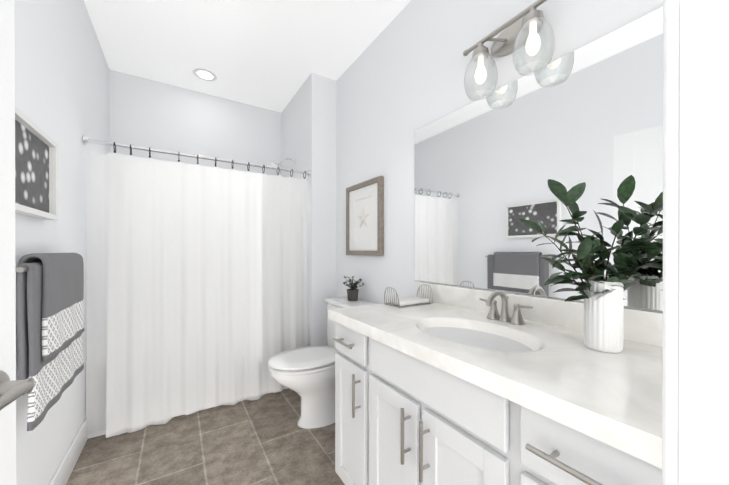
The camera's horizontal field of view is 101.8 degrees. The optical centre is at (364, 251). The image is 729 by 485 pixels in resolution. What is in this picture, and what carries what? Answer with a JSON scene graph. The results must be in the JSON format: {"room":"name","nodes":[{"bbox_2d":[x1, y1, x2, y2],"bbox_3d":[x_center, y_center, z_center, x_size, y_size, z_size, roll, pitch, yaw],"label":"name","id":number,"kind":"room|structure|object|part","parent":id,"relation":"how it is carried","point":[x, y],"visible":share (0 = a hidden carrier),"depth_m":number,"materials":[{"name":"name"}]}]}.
{"room":"bathroom","nodes":[
{"label":"bathroom","id":0,"kind":"room"},
{"bbox_2d":[15,0,109,484],"bbox_3d":[-1.043,-0.188,0.619,0.120,2.740,4.710,0,0,-32],"label":"wall","id":1,"kind":"structure","parent":0,"point":[61,83],"depth_m":1.47,"materials":[{"name":"paint"}]},
{"bbox_2d":[15,106,57,220],"bbox_3d":[-1.231,-0.305,1.074,0.045,0.337,0.520,0,0,-32],"label":"framed floral picture","id":2,"kind":"object","parent":1,"relation":"attached to","point":[36,171],"visible":0.81,"depth_m":1.14},
{"bbox_2d":[16,253,83,430],"bbox_3d":[-1.273,0.293,1.203,0.112,0.576,0.704,0,0,-32],"label":"towel rail","id":3,"kind":"object","parent":1,"relation":"attached to","point":[50,305],"visible":1,"depth_m":1.06,"materials":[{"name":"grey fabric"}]},
{"bbox_2d":[18,253,83,361],"bbox_3d":[-1.252,0.193,1.204,0.077,0.376,0.461,0,0,-32],"label":"hand towel","id":4,"kind":"object","parent":3,"relation":"hanging from","point":[61,302],"depth_m":1.12,"materials":[{"name":"grey fabric"}]},
{"bbox_2d":[49,418,87,484],"bbox_3d":[-1.102,1.114,0.839,0.013,0.135,2.417,0,0,-32],"label":"baseboard","id":5,"kind":"structure","parent":1,"relation":"attached to","point":[61,476],"depth_m":1.54,"materials":[{"name":"white wood"}]},
{"bbox_2d":[83,135,309,437],"bbox_3d":[-1.099,0.224,2.206,1.476,1.886,0.116,0,0,-32],"label":"shower curtain","id":6,"kind":"object","parent":1,"relation":"attached to","point":[196,275],"visible":1,"depth_m":2.10,"materials":[{"name":"white fabric"}]},
{"bbox_3d":[-1.112,-0.692,2.224,1.476,0.054,0.054,0,0,-32],"label":"shower curtain rod","id":7,"kind":"part","parent":6,"relation":"part of","materials":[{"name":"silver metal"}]},
{"bbox_2d":[109,69,280,175],"bbox_3d":[-1.491,-0.194,3.051,1.720,2.740,0.120,0,0,-32],"label":"wall","id":8,"kind":"structure","parent":0,"point":[145,112],"depth_m":2.85,"materials":[{"name":"paint"}]},
{"bbox_2d":[66,388,344,484],"bbox_3d":[-0.266,1.211,1.115,1.960,0.060,4.710,0,0,-32],"label":"floor","id":9,"kind":"structure","parent":0,"point":[265,439],"depth_m":1.75,"materials":[{"name":"tile"}]},
{"bbox_2d":[86,359,286,438],"bbox_3d":[-1.344,0.927,2.596,1.476,0.500,0.808,0,0,-32],"label":"bathtub","id":10,"kind":"object","parent":9,"relation":"on","point":[96,434],"visible":0.04,"depth_m":1.88,"materials":[{"name":"plastic"}]},
{"bbox_2d":[268,296,376,428],"bbox_3d":[-0.311,0.774,2.096,0.724,0.808,0.474,0,0,-32],"label":"toilet","id":11,"kind":"object","parent":9,"relation":"on","point":[307,374],"visible":0.69,"depth_m":1.99,"materials":[{"name":"ceramic"}]},
{"bbox_3d":[-0.401,0.738,2.039,0.511,0.056,0.390,0,0,-32],"label":"seat","id":12,"kind":"part","parent":11,"relation":"part of","materials":[{"name":"ceramic"}]},
{"bbox_2d":[341,276,363,300],"bbox_3d":[-0.098,0.278,2.240,0.192,0.182,0.180,0,0,-32],"label":"potted plant","id":13,"kind":"object","parent":11,"relation":"on","point":[352,293],"visible":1,"depth_m":2.23,"materials":[{"name":"green plant"}]},
{"bbox_3d":[-0.089,0.327,2.247,0.092,0.083,0.092,0,0,-32],"label":"pot","id":14,"kind":"part","parent":13,"relation":"part of","materials":[{"name":"ceramic"}]},
{"bbox_2d":[328,282,662,484],"bbox_3d":[0.405,0.681,1.072,0.626,1.000,1.238,0,0,-32],"label":"bathroom vanity","id":15,"kind":"object","parent":9,"relation":"on","point":[452,385],"visible":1,"depth_m":0.84,"materials":[{"name":"white wood"}]},
{"bbox_2d":[384,284,432,307],"bbox_3d":[0.236,0.230,1.582,0.248,0.096,0.128,0,0,-32],"label":"napkin holder","id":16,"kind":"object","parent":15,"relation":"on","point":[404,302],"visible":1,"depth_m":1.55,"materials":[{"name":"silver metal"}]},
{"bbox_2d":[479,290,532,324],"bbox_3d":[0.533,0.216,1.178,0.144,0.128,0.227,0,0,-32],"label":"faucet","id":17,"kind":"object","parent":15,"relation":"on","point":[504,316],"visible":1,"depth_m":1.18,"materials":[{"name":"silver metal"}]},
{"bbox_2d":[517,175,662,352],"bbox_3d":[0.644,0.038,0.811,0.305,0.486,0.329,0,0,-32],"label":"potted plant","id":18,"kind":"object","parent":15,"relation":"on","point":[602,296],"visible":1,"depth_m":0.82,"materials":[{"name":"green plant"}]},
{"bbox_2d":[84,0,410,111],"bbox_3d":[-0.266,-1.599,1.107,1.960,0.080,4.710,0,0,-32],"label":"ceiling","id":19,"kind":"structure","parent":0,"point":[270,54],"depth_m":2.18,"materials":[{"name":"paint"}]},
{"bbox_2d":[193,68,216,80],"bbox_3d":[-1.408,-1.560,2.615,0.192,0.004,0.192,0,0,-32],"label":"recessed light","id":20,"kind":"object","parent":19,"relation":"in","point":[196,70],"depth_m":2.61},
{"bbox_3d":[-1.408,-1.560,2.615,0.124,0.001,0.124,0,0,-32],"label":"recessed ceiling light lens","id":21,"kind":"part","parent":20,"relation":"part of","materials":[{"name":"white plastic"}]},
{"bbox_2d":[281,72,335,345],"bbox_3d":[-0.596,-0.194,3.019,0.240,2.740,0.890,0,0,-32],"label":"wall","id":22,"kind":"structure","parent":0,"point":[308,127],"depth_m":2.65,"materials":[{"name":"paint"}]},
{"bbox_2d":[270,158,294,172],"bbox_3d":[-0.807,-0.856,2.902,0.238,0.167,0.128,0,0,-32],"label":"shower head","id":23,"kind":"object","parent":22,"relation":"attached to","point":[273,164],"visible":0.81,"depth_m":2.88},
{"bbox_2d":[336,0,662,312],"bbox_3d":[0.512,-0.190,1.602,0.120,2.740,4.710,0,0,-32],"label":"wall","id":24,"kind":"structure","parent":0,"point":[399,81],"depth_m":1.86,"materials":[{"name":"paint"}]},
{"bbox_2d":[346,176,383,255],"bbox_3d":[-0.010,-0.252,2.283,0.032,0.560,0.500,0,0,-32],"label":"picture frame","id":25,"kind":"object","parent":24,"relation":"attached to","point":[364,217],"visible":1,"depth_m":2.25,"materials":[{"name":"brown wood"}]},
{"bbox_2d":[463,0,554,100],"bbox_3d":[0.585,-0.837,1.226,0.154,0.280,0.414,0,0,-32],"label":"sconce","id":26,"kind":"object","parent":24,"relation":"attached to","point":[517,33],"visible":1,"depth_m":1.23,"materials":[{"name":"clear glass"}]},
{"bbox_2d":[415,6,662,310],"bbox_3d":[0.624,-0.279,1.303,0.006,0.906,1.185,0,0,-32],"label":"mirror","id":27,"kind":"object","parent":24,"relation":"attached to","point":[590,115],"visible":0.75,"depth_m":1.17,"materials":[{"name":"clear glass"}]},
{"bbox_3d":[0.308,-0.186,0.202,1.720,2.740,0.120,0,0,-32],"label":"wall","id":28,"kind":"structure","parent":0,"visible":0},
{"bbox_2d":[0,0,34,484],"bbox_3d":[-0.561,0.162,0.221,0.157,2.018,0.780,0,0,-22],"label":"door","id":29,"kind":"structure","parent":28,"relation":"in","point":[12,389],"depth_m":0.57,"materials":[{"name":"white wood"}]},
{"bbox_3d":[-0.561,0.162,0.221,0.035,2.018,0.780,0,0,-22],"label":"panel","id":30,"kind":"part","parent":29,"relation":"part of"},
{"bbox_3d":[-0.666,0.248,0.478,0.157,0.066,0.161,0,0,-22],"label":"lever handle","id":31,"kind":"part","parent":29,"relation":"part of","materials":[{"name":"silver metal"}]},
{"bbox_2d":[662,0,728,484],"bbox_3d":[-0.030,0.124,-0.006,0.924,2.120,0.139,0,0,-32],"label":"door frame","id":32,"kind":"structure","parent":28,"relation":"attached to","point":[695,389],"depth_m":0.24,"materials":[{"name":"white wood"}]}
]}

